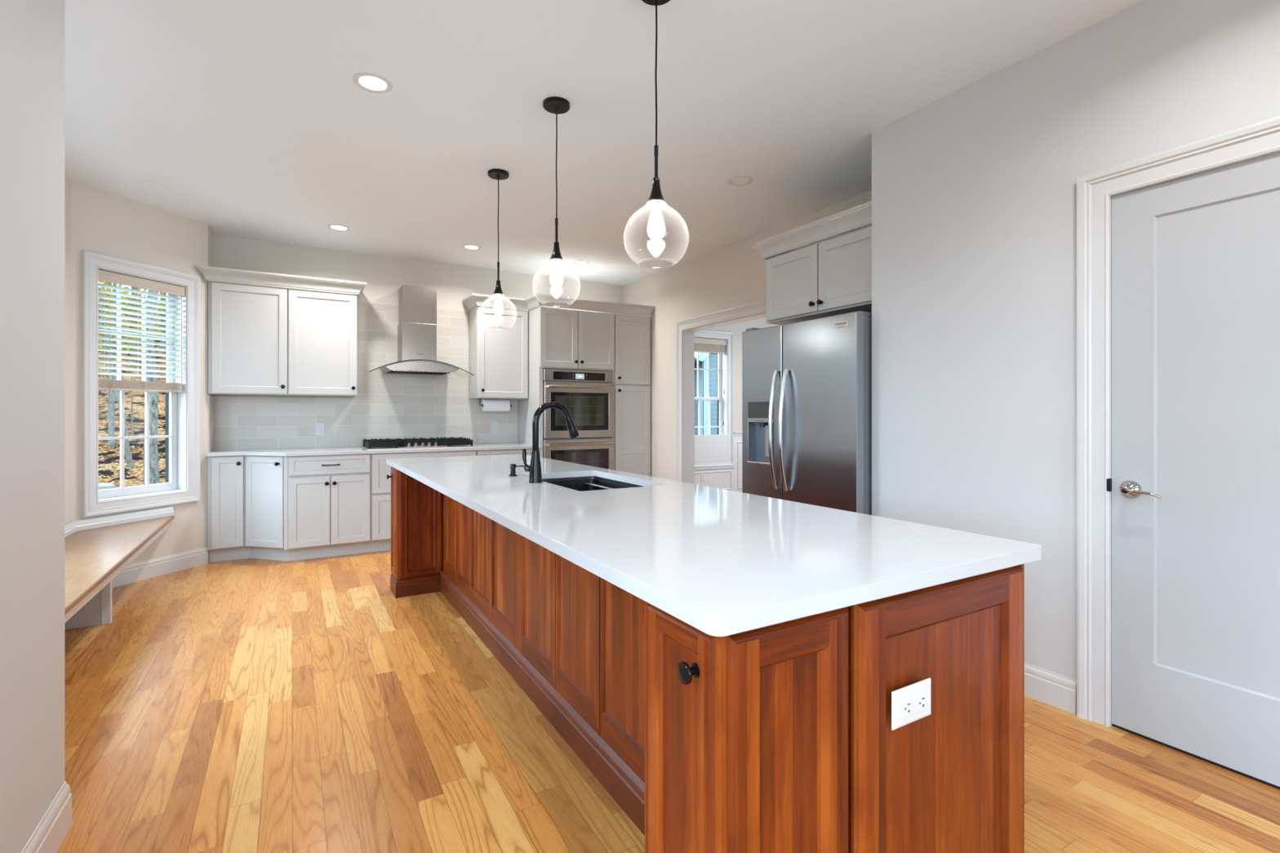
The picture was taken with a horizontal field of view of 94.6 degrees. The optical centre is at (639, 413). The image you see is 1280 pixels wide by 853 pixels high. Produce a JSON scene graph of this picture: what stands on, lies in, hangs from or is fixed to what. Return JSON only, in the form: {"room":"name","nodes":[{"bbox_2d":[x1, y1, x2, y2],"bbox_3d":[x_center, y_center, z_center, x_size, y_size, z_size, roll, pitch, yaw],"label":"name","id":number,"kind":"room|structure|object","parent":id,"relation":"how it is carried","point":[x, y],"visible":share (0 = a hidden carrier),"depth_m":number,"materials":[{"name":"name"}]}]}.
{"room":"kitchen","nodes":[
{"label":"kitchen","id":0,"kind":"room"},
{"bbox_2d":[0,0,64,852],"bbox_3d":[-0.386,-0.163,-0.616,0.150,2.735,5.330,0,0,-31],"label":"wall","id":1,"kind":"structure","parent":0,"point":[32,32],"depth_m":1.48,"materials":[{"name":"grey paint"}]},
{"bbox_2d":[21,546,208,852],"bbox_3d":[-1.510,1.138,0.784,0.694,0.134,8.864,0,0,-31],"label":"baseboard","id":2,"kind":"structure","parent":1,"relation":"attached to","point":[50,833],"depth_m":1.72,"materials":[{"name":"white paint"}]},
{"bbox_2d":[64,173,71,524],"bbox_3d":[-3.222,-0.163,2.869,0.140,2.735,2.234,0,0,-31],"label":"wall","id":3,"kind":"structure","parent":0,"point":[67,181],"depth_m":3.81,"materials":[{"name":"beige paint"}]},
{"bbox_2d":[71,180,207,564],"bbox_3d":[-3.676,-0.163,4.334,0.140,2.735,0.930,0,0,15],"label":"wall","id":4,"kind":"structure","parent":0,"point":[103,222],"depth_m":4.27,"materials":[{"name":"beige paint"}]},
{"bbox_2d":[81,250,200,517],"bbox_3d":[-3.696,-0.199,4.330,0.233,1.773,0.789,0,0,15],"label":"window","id":5,"kind":"structure","parent":4,"relation":"in","point":[182,484],"depth_m":4.41,"materials":[{"name":"white paint"}]},
{"bbox_2d":[97,269,184,392],"bbox_3d":[-3.639,-0.573,4.315,0.080,0.820,0.589,0,0,15],"label":"window blind","id":6,"kind":"object","parent":5,"relation":"attached to","point":[104,276],"visible":0.88,"depth_m":4.30,"materials":[{"name":"white plastic"}]},
{"bbox_2d":[207,224,212,551],"bbox_3d":[-3.612,-0.163,4.875,0.100,2.735,0.313,0,0,-31],"label":"wall","id":7,"kind":"structure","parent":0,"point":[209,233],"depth_m":4.77,"materials":[{"name":"beige paint"}]},
{"bbox_2d":[208,394,213,452],"bbox_3d":[-3.564,0.079,4.902,0.010,0.467,0.294,0,0,-31],"label":"tile backsplash","id":8,"kind":"structure","parent":7,"relation":"attached to","point":[210,397],"depth_m":4.83,"materials":[{"name":"white tile"}]},
{"bbox_2d":[211,423,213,437],"bbox_3d":[-3.570,0.141,4.930,0.008,0.121,0.073,0,0,-31],"label":"power outlet","id":9,"kind":"object","parent":8,"relation":"attached to","point":[211,424],"visible":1,"depth_m":4.91,"materials":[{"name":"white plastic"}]},
{"bbox_2d":[212,234,779,450],"bbox_3d":[-0.410,-0.163,7.024,7.600,2.735,0.140,0,0,-31],"label":"wall","id":10,"kind":"structure","parent":0,"point":[384,276],"depth_m":5.81,"materials":[{"name":"beige paint"}]},
{"bbox_2d":[195,265,366,396],"bbox_3d":[-3.067,-0.664,5.128,1.222,1.009,0.406,0,0,-31],"label":"upper cabinet","id":11,"kind":"object","parent":10,"relation":"attached to","point":[267,340],"visible":1,"depth_m":4.99,"materials":[{"name":"paint"}]},
{"bbox_2d":[213,302,518,450],"bbox_3d":[-2.484,-0.372,5.715,2.695,1.369,0.010,0,0,-31],"label":"tile backsplash","id":12,"kind":"structure","parent":10,"relation":"attached to","point":[393,406],"depth_m":5.70,"materials":[{"name":"white tile"}]},
{"bbox_2d":[315,422,324,435],"bbox_3d":[-2.943,0.143,5.434,0.073,0.121,0.008,0,0,-31],"label":"power outlet","id":13,"kind":"object","parent":12,"relation":"attached to","point":[320,427],"visible":1,"depth_m":5.43,"materials":[{"name":"white plastic"}]},
{"bbox_2d":[318,425,322,432],"bbox_3d":[-2.942,0.143,5.432,0.034,0.067,0.003,0,0,-31],"label":"receptacle","id":14,"kind":"object","parent":13,"relation":"attached to","point":[320,427],"depth_m":5.43,"materials":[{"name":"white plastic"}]},
{"bbox_2d":[490,421,497,432],"bbox_3d":[-1.544,0.139,6.258,0.073,0.121,0.008,0,0,-31],"label":"power outlet","id":15,"kind":"object","parent":12,"relation":"attached to","point":[494,424],"visible":1,"depth_m":6.25,"materials":[{"name":"white plastic"}]},
{"bbox_2d":[493,423,496,430],"bbox_3d":[-1.543,0.139,6.256,0.034,0.067,0.003,0,0,-31],"label":"receptacle","id":16,"kind":"object","parent":15,"relation":"attached to","point":[494,424],"depth_m":6.26,"materials":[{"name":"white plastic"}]},
{"bbox_2d":[364,284,474,375],"bbox_3d":[-2.115,-0.791,5.649,0.923,0.848,0.474,0,0,-31],"label":"range hood","id":17,"kind":"object","parent":10,"relation":"attached to","point":[417,305],"visible":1,"depth_m":5.61,"materials":[{"name":"silver metal"}]},
{"bbox_2d":[469,306,528,399],"bbox_3d":[-1.454,-0.611,6.101,0.527,0.912,0.367,0,0,-31],"label":"upper cabinet","id":18,"kind":"object","parent":10,"relation":"attached to","point":[499,357],"visible":0.99,"depth_m":5.97,"materials":[{"name":"white paint"}]},
{"bbox_2d":[462,293,654,316],"bbox_3d":[-0.795,-1.118,6.050,2.022,0.102,0.520,0,0,-11],"label":"crown molding","id":19,"kind":"structure","parent":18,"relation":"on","point":[473,300],"depth_m":5.99,"materials":[{"name":"white paint"}]},
{"bbox_3d":[-1.492,-0.113,6.085,0.345,0.084,0.040,0,0,-30],"label":"paper towel holder","id":20,"kind":"object","parent":18,"relation":"attached to","visible":0},
{"bbox_2d":[480,400,510,411],"bbox_3d":[-1.487,-0.083,6.087,0.272,0.120,0.120,0,0,-31],"label":"paper towel roll","id":21,"kind":"object","parent":20,"relation":"hanging from","point":[488,405],"visible":1,"depth_m":6.04,"materials":[{"name":"white paper"}]},
{"bbox_2d":[700,473,705,481],"bbox_3d":[0.816,0.820,7.646,0.073,0.121,0.008,0,0,-31],"label":"power outlet","id":22,"kind":"object","parent":10,"relation":"attached to","point":[702,475],"visible":1,"depth_m":7.64,"materials":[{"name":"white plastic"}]},
{"bbox_2d":[694,329,733,467],"bbox_3d":[0.856,-0.199,7.791,0.790,1.773,0.233,0,0,-31],"label":"window","id":23,"kind":"structure","parent":10,"relation":"in","point":[725,361],"depth_m":7.88,"materials":[{"name":"white paint"}]},
{"bbox_2d":[694,337,726,424],"bbox_3d":[0.883,-0.419,7.746,0.590,1.128,0.065,0,0,-31],"label":"window blind","id":24,"kind":"object","parent":23,"relation":"attached to","point":[701,344],"visible":0.67,"depth_m":7.74,"materials":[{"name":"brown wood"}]},
{"bbox_2d":[694,466,734,471],"bbox_3d":[0.907,0.724,7.700,0.820,0.033,0.030,0,0,-31],"label":"trim","id":25,"kind":"structure","parent":10,"relation":"attached to","point":[719,468],"depth_m":7.73,"materials":[{"name":"white paint"}]},
{"bbox_2d":[694,434,742,492],"bbox_3d":[1.407,0.673,8.005,3.430,0.796,0.011,0,0,-31],"label":"wainscoting","id":26,"kind":"structure","parent":10,"relation":"attached to","point":[715,446],"depth_m":7.78,"materials":[{"name":"white paint"}]},
{"bbox_2d":[694,441,742,489],"bbox_3d":[1.244,0.695,7.897,2.840,0.640,0.011,0,0,-31],"label":"trim","id":27,"kind":"structure","parent":10,"relation":"attached to","point":[738,442],"depth_m":7.88,"materials":[{"name":"white paint"}]},
{"bbox_2d":[733,431,742,435],"bbox_3d":[1.413,0.274,7.995,3.430,0.062,0.034,0,0,-31],"label":"trim","id":28,"kind":"structure","parent":10,"relation":"attached to","point":[735,433],"depth_m":7.93,"materials":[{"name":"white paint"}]},
{"bbox_2d":[64,0,1143,285],"bbox_3d":[1.675,-1.580,2.821,8.650,0.100,9.560,0,0,-31],"label":"ceiling","id":29,"kind":"structure","parent":0,"point":[249,119],"depth_m":2.94,"materials":[{"name":"white paint"}]},
{"bbox_2d":[327,224,350,231],"bbox_3d":[-2.474,-1.528,4.853,0.170,0.004,0.170,0,0,-31],"label":"recessed light","id":30,"kind":"object","parent":29,"relation":"in","point":[335,227],"visible":1,"depth_m":4.84,"materials":[{"name":"white paint"}]},
{"bbox_2d":[330,225,346,230],"bbox_3d":[-2.474,-1.528,4.853,0.117,0.002,0.117,0,0,-30],"label":"diffuser","id":31,"kind":"object","parent":30,"relation":"attached to","point":[332,227],"depth_m":4.84,"materials":[{"name":"white plastic"}]},
{"bbox_2d":[352,72,392,93],"bbox_3d":[-1.235,-1.528,2.731,0.170,0.004,0.170,0,0,-31],"label":"recessed light","id":32,"kind":"object","parent":29,"relation":"in","point":[369,82],"visible":1,"depth_m":2.73,"materials":[{"name":"white paint"}]},
{"bbox_2d":[359,75,386,90],"bbox_3d":[-1.235,-1.528,2.731,0.117,0.002,0.117,0,0,-30],"label":"diffuser","id":33,"kind":"object","parent":32,"relation":"attached to","point":[366,82],"depth_m":2.73,"materials":[{"name":"white plastic"}]},
{"bbox_2d":[462,244,481,249],"bbox_3d":[-1.545,-1.528,5.421,0.170,0.004,0.170,0,0,-31],"label":"recessed light","id":34,"kind":"object","parent":29,"relation":"in","point":[468,246],"visible":1,"depth_m":5.41,"materials":[{"name":"white paint"}]},
{"bbox_2d":[465,245,478,248],"bbox_3d":[-1.545,-1.528,5.421,0.117,0.002,0.117,0,0,-30],"label":"diffuser","id":35,"kind":"object","parent":34,"relation":"attached to","point":[466,246],"depth_m":5.42,"materials":[{"name":"white plastic"}]},
{"bbox_2d":[479,168,517,328],"bbox_3d":[-0.900,-1.033,3.752,0.237,0.993,0.237,0,0,-31],"label":"pendant light","id":36,"kind":"object","parent":29,"relation":"hanging from","point":[496,174],"visible":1,"depth_m":3.74,"materials":[{"name":"clear glass"}]},
{"bbox_2d":[532,96,580,304],"bbox_3d":[-0.412,-1.033,2.914,0.237,0.993,0.237,0,0,-31],"label":"pendant light","id":37,"kind":"object","parent":29,"relation":"hanging from","point":[557,105],"visible":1,"depth_m":2.90,"materials":[{"name":"clear glass"}]},
{"bbox_2d":[573,260,589,265],"bbox_3d":[-0.597,-1.528,5.985,0.170,0.004,0.170,0,0,-31],"label":"recessed light","id":38,"kind":"object","parent":29,"relation":"in","point":[578,262],"visible":1,"depth_m":5.99,"materials":[{"name":"white paint"}]},
{"bbox_2d":[575,261,586,264],"bbox_3d":[-0.597,-1.528,5.985,0.117,0.002,0.117,0,0,-30],"label":"diffuser","id":39,"kind":"object","parent":38,"relation":"attached to","point":[576,262],"depth_m":5.98,"materials":[{"name":"white plastic"}]},
{"bbox_2d":[623,0,688,264],"bbox_3d":[0.058,-1.033,2.123,0.237,0.993,0.237,0,0,-31],"label":"pendant light","id":40,"kind":"object","parent":29,"relation":"hanging from","point":[655,227],"visible":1,"depth_m":2.11,"materials":[{"name":"clear glass"}]},
{"bbox_2d":[727,175,753,186],"bbox_3d":[0.656,-1.528,3.874,0.170,0.004,0.170,0,0,-31],"label":"recessed light","id":41,"kind":"object","parent":29,"relation":"in","point":[738,180],"visible":1,"depth_m":3.87,"materials":[{"name":"white paint"}]},
{"bbox_2d":[731,177,749,184],"bbox_3d":[0.656,-1.528,3.874,0.117,0.002,0.117,0,0,-30],"label":"diffuser","id":42,"kind":"object","parent":41,"relation":"attached to","point":[735,180],"depth_m":3.87,"materials":[{"name":"white plastic"}]},
{"bbox_2d":[57,550,1279,852],"bbox_3d":[1.702,1.235,2.825,8.600,0.060,9.540,0,0,-31],"label":"floor","id":43,"kind":"structure","parent":0,"point":[245,705],"depth_m":2.10,"materials":[{"name":"brown wood"}]},
{"bbox_2d":[64,506,174,629],"bbox_3d":[-2.955,0.955,3.038,0.467,0.500,3.130,0,0,-31],"label":"window bench","id":44,"kind":"object","parent":43,"relation":"on","point":[97,549],"visible":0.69,"depth_m":3.37,"materials":[{"name":"brown wood"}]},
{"bbox_2d":[207,455,247,550],"bbox_3d":[-3.430,0.722,4.929,0.262,0.757,0.374,0,0,-31],"label":"base cabinet","id":45,"kind":"object","parent":43,"relation":"on","point":[226,475],"visible":0.92,"depth_m":4.79,"materials":[{"name":"paint"}]},
{"bbox_2d":[245,455,284,549],"bbox_3d":[-3.064,0.722,4.837,0.253,0.757,0.316,0,0,-39],"label":"base cabinet","id":46,"kind":"object","parent":43,"relation":"on","point":[264,475],"visible":0.94,"depth_m":4.82,"materials":[{"name":"paint"}]},
{"bbox_2d":[208,539,391,562],"bbox_3d":[-2.228,1.153,5.260,2.701,0.105,0.261,0,0,-24],"label":"toe kick","id":47,"kind":"object","parent":43,"relation":"on","point":[226,554],"visible":0.47,"depth_m":4.91,"materials":[{"name":"white paint"}]},
{"bbox_2d":[284,453,370,550],"bbox_3d":[-2.736,0.722,5.164,0.643,0.757,0.674,0,0,-31],"label":"base cabinet","id":48,"kind":"object","parent":43,"relation":"on","point":[327,498],"visible":0.97,"depth_m":4.90,"materials":[{"name":"paint"}]},
{"bbox_2d":[370,450,476,541],"bbox_3d":[-2.069,0.722,5.557,0.904,0.757,0.674,0,0,-31],"label":"base cabinet","id":49,"kind":"object","parent":43,"relation":"on","point":[380,486],"visible":0.16,"depth_m":5.12,"materials":[{"name":"paint"}]},
{"bbox_2d":[206,442,540,456],"bbox_3d":[-2.309,0.327,5.420,2.694,0.030,0.674,0,0,-31],"label":"countertop","id":50,"kind":"structure","parent":49,"relation":"on","point":[508,446],"depth_m":5.07,"materials":[{"name":"white stone"}]},
{"bbox_2d":[362,436,474,449],"bbox_3d":[-2.088,0.273,5.554,0.910,0.078,0.530,0,0,-31],"label":"gas cooktop","id":51,"kind":"object","parent":50,"relation":"in","point":[369,444],"visible":1,"depth_m":5.41,"materials":[{"name":"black metal"}]},
{"bbox_2d":[476,448,532,455],"bbox_3d":[-1.413,0.722,5.944,0.617,0.757,0.674,0,0,-31],"label":"base cabinet","id":52,"kind":"object","parent":43,"relation":"on","point":[513,451],"visible":0.02,"depth_m":5.65,"materials":[{"name":"paint"}]},
{"bbox_2d":[518,306,613,457],"bbox_3d":[-0.785,0.019,6.318,0.840,2.172,0.684,0,0,-31],"label":"tall cabinet","id":53,"kind":"object","parent":43,"relation":"on","point":[566,339],"visible":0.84,"depth_m":6.03,"materials":[{"name":"white paint"}]},
{"bbox_2d":[542,368,614,470],"bbox_3d":[-0.744,0.315,6.264,0.772,1.530,0.670,0,0,-31],"label":"double wall oven","id":54,"kind":"object","parent":53,"relation":"in","point":[588,396],"visible":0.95,"depth_m":6.03,"materials":[{"name":"grey metal"}]},
{"bbox_2d":[613,313,650,476],"bbox_3d":[-0.227,0.019,6.647,0.452,2.172,0.684,0,0,-31],"label":"pantry cabinet","id":55,"kind":"object","parent":43,"relation":"on","point":[632,333],"visible":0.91,"depth_m":6.38,"materials":[{"name":"white paint"}]},
{"bbox_2d":[386,466,1024,852],"bbox_3d":[-0.400,0.774,2.736,0.983,0.861,3.647,0,0,-31],"label":"kitchen island","id":56,"kind":"object","parent":43,"relation":"on","point":[777,738],"visible":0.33,"depth_m":1.22,"materials":[{"name":"brown wood"}]},
{"bbox_2d":[386,453,1041,636],"bbox_3d":[-0.397,0.328,2.735,0.980,0.031,3.683,0,0,-31],"label":"island countertop","id":57,"kind":"structure","parent":56,"relation":"on","point":[722,562],"depth_m":1.41,"materials":[{"name":"white stone"}]},
{"bbox_2d":[508,463,524,476],"bbox_3d":[-0.600,0.282,2.938,0.122,0.060,0.042,0,0,27],"label":"soap dispenser","id":58,"kind":"object","parent":57,"relation":"on","point":[513,466],"visible":0.97,"depth_m":2.95,"materials":[{"name":"black metal"}]},
{"bbox_2d":[521,401,578,483],"bbox_3d":[-0.411,0.128,2.742,0.256,0.368,0.103,0,0,-31],"label":"kitchen faucet","id":59,"kind":"object","parent":57,"relation":"on","point":[535,468],"visible":1,"depth_m":2.67,"materials":[{"name":"black metal"}]},
{"bbox_2d":[542,475,643,491],"bbox_3d":[-0.247,0.465,2.814,0.490,0.240,0.816,0,0,-31],"label":"sink","id":60,"kind":"object","parent":57,"relation":"in","point":[590,482],"visible":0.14,"depth_m":3.17,"materials":[{"name":"black metal"}]},
{"bbox_2d":[891,677,930,730],"bbox_3d":[0.537,0.571,1.161,0.119,0.073,0.010,0,0,-31],"label":"power outlet","id":61,"kind":"object","parent":56,"relation":"attached to","point":[911,703],"visible":1,"depth_m":1.15,"materials":[{"name":"white plastic"}]},
{"bbox_2d":[902,692,925,717],"bbox_3d":[0.538,0.571,1.159,0.067,0.034,0.004,0,0,-31],"label":"receptacle","id":62,"kind":"object","parent":61,"relation":"attached to","point":[913,703],"depth_m":1.16,"materials":[{"name":"white plastic"}]},
{"bbox_2d":[742,311,871,515],"bbox_3d":[1.223,0.319,3.727,0.869,1.772,0.930,0,0,-31],"label":"refrigerator","id":63,"kind":"object","parent":43,"relation":"on","point":[806,385],"visible":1,"depth_m":3.42,"materials":[{"name":"grey metal"}]},
{"bbox_2d":[622,190,871,480],"bbox_3d":[0.887,-0.163,5.351,0.140,2.735,4.060,0,0,-31],"label":"wall","id":64,"kind":"structure","parent":0,"point":[733,275],"depth_m":5.99,"materials":[{"name":"beige paint"}]},
{"bbox_2d":[675,299,766,481],"bbox_3d":[0.824,0.131,5.293,0.028,2.149,1.781,0,0,-31],"label":"trim","id":65,"kind":"structure","parent":64,"relation":"attached to","point":[760,307],"depth_m":5.98,"materials":[{"name":"white paint"}]},
{"bbox_2d":[682,312,766,484],"bbox_3d":[0.896,0.180,5.335,0.142,2.050,1.584,0,0,-31],"label":"trim","id":66,"kind":"structure","parent":64,"relation":"attached to","point":[688,335],"depth_m":6.01,"materials":[{"name":"white paint"}]},
{"bbox_2d":[751,200,871,324],"bbox_3d":[1.310,-0.894,3.824,0.676,0.546,1.000,0,0,-31],"label":"upper cabinet","id":67,"kind":"object","parent":64,"relation":"attached to","point":[833,276],"visible":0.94,"depth_m":3.61,"materials":[{"name":"white paint"}]},
{"bbox_2d":[871,0,1279,679],"bbox_3d":[2.613,-0.163,1.032,0.120,2.735,5.127,0,0,-31],"label":"wall","id":68,"kind":"structure","parent":0,"point":[974,188],"depth_m":2.56,"materials":[{"name":"grey paint"}]},
{"bbox_2d":[1024,662,1076,715],"bbox_3d":[1.503,1.138,2.784,0.014,0.134,0.968,0,0,-31],"label":"baseboard","id":69,"kind":"structure","parent":68,"relation":"attached to","point":[1053,689],"depth_m":2.44,"materials":[{"name":"white paint"}]},
{"bbox_2d":[1076,115,1279,789],"bbox_3d":[2.042,0.132,1.938,0.182,2.146,1.016,0,0,-31],"label":"door","id":70,"kind":"structure","parent":68,"relation":"in","point":[1178,248],"depth_m":2.09,"materials":[{"name":"white paint"}]},
{"label":"outside","id":71,"kind":"structure","parent":0,"visible":0},
{"bbox_2d":[97,288,165,488],"bbox_3d":[-7.613,-6.701,12.924,92.000,16.951,90.000,0,0,-31],"label":"ground","id":72,"kind":"structure","parent":71,"point":[108,458],"depth_m":18.19,"materials":[{"name":"brown soil"}]},
{"bbox_2d":[97,483,115,489],"bbox_3d":[-11.882,1.624,13.079,0.420,0.184,0.295,0,0,-31],"label":"boulder","id":73,"kind":"object","parent":72,"relation":"on","point":[100,486],"visible":0.55,"depth_m":13.02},
{"bbox_2d":[97,280,142,467],"bbox_3d":[-14.360,-3.023,15.323,2.352,9.542,2.324,0,0,-31],"label":"tree","id":74,"kind":"object","parent":72,"relation":"on","point":[130,463],"visible":0.05,"depth_m":15.65,"materials":[{"name":"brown plant"}]},
{"bbox_2d":[97,284,142,417],"bbox_3d":[-16.960,-3.068,19.005,1.664,7.002,1.600,0,0,-31],"label":"tree","id":75,"kind":"object","parent":72,"relation":"on","point":[123,285],"visible":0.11,"depth_m":18.96,"materials":[{"name":"green plant"}]},
{"bbox_2d":[98,281,164,447],"bbox_3d":[-15.303,-4.254,17.113,2.659,11.001,2.317,0,0,16],"label":"tree","id":76,"kind":"object","parent":72,"relation":"on","point":[111,433],"visible":0.06,"depth_m":16.99,"materials":[{"name":"grey plant"}]},
{"bbox_2d":[97,281,164,436],"bbox_3d":[-15.273,-2.259,17.618,1.746,6.501,2.140,0,0,-31],"label":"tree","id":77,"kind":"object","parent":72,"relation":"on","point":[131,393],"visible":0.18,"depth_m":17.85,"materials":[{"name":"green plant"}]},
{"bbox_2d":[130,286,137,356],"bbox_3d":[-23.455,-8.460,27.338,3.303,12.483,3.323,0,0,-31],"label":"tree","id":78,"kind":"object","parent":72,"relation":"on","point":[132,287],"visible":0.02,"depth_m":27.29,"materials":[{"name":"green plant"}]},
{"bbox_2d":[130,286,142,333],"bbox_3d":[-27.803,-10.432,32.405,3.463,13.149,3.263,0,0,9],"label":"tree","id":79,"kind":"object","parent":72,"relation":"on","point":[137,305],"visible":0.02,"depth_m":32.38,"materials":[{"name":"grey plant"}]},
{"bbox_2d":[136,288,165,348],"bbox_3d":[-24.693,-7.589,30.725,3.338,9.016,3.260,0,0,-3],"label":"tree","id":80,"kind":"object","parent":72,"relation":"on","point":[160,314],"visible":0.02,"depth_m":30.54,"materials":[{"name":"green plant"}]},
{"bbox_2d":[143,289,159,484],"bbox_3d":[-7.115,-2.609,8.575,0.234,9.006,0.238,0,0,-31],"label":"tree","id":81,"kind":"object","parent":72,"relation":"on","point":[154,478],"visible":0.14,"depth_m":8.54,"materials":[{"name":"grey plant"}]},
{"bbox_2d":[155,293,165,327],"bbox_3d":[-16.961,-4.915,22.695,3.257,8.999,3.316,0,0,-31],"label":"tree","id":82,"kind":"object","parent":72,"relation":"on","point":[162,299],"visible":0.02,"depth_m":22.34,"materials":[{"name":"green plant"}]},
{"bbox_2d":[694,351,717,435],"bbox_3d":[2.499,-1.220,17.923,6.120,5.850,5.750,0,0,-31],"label":"house wing","id":83,"kind":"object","parent":72,"relation":"on","point":[702,356],"visible":0.08,"depth_m":14.73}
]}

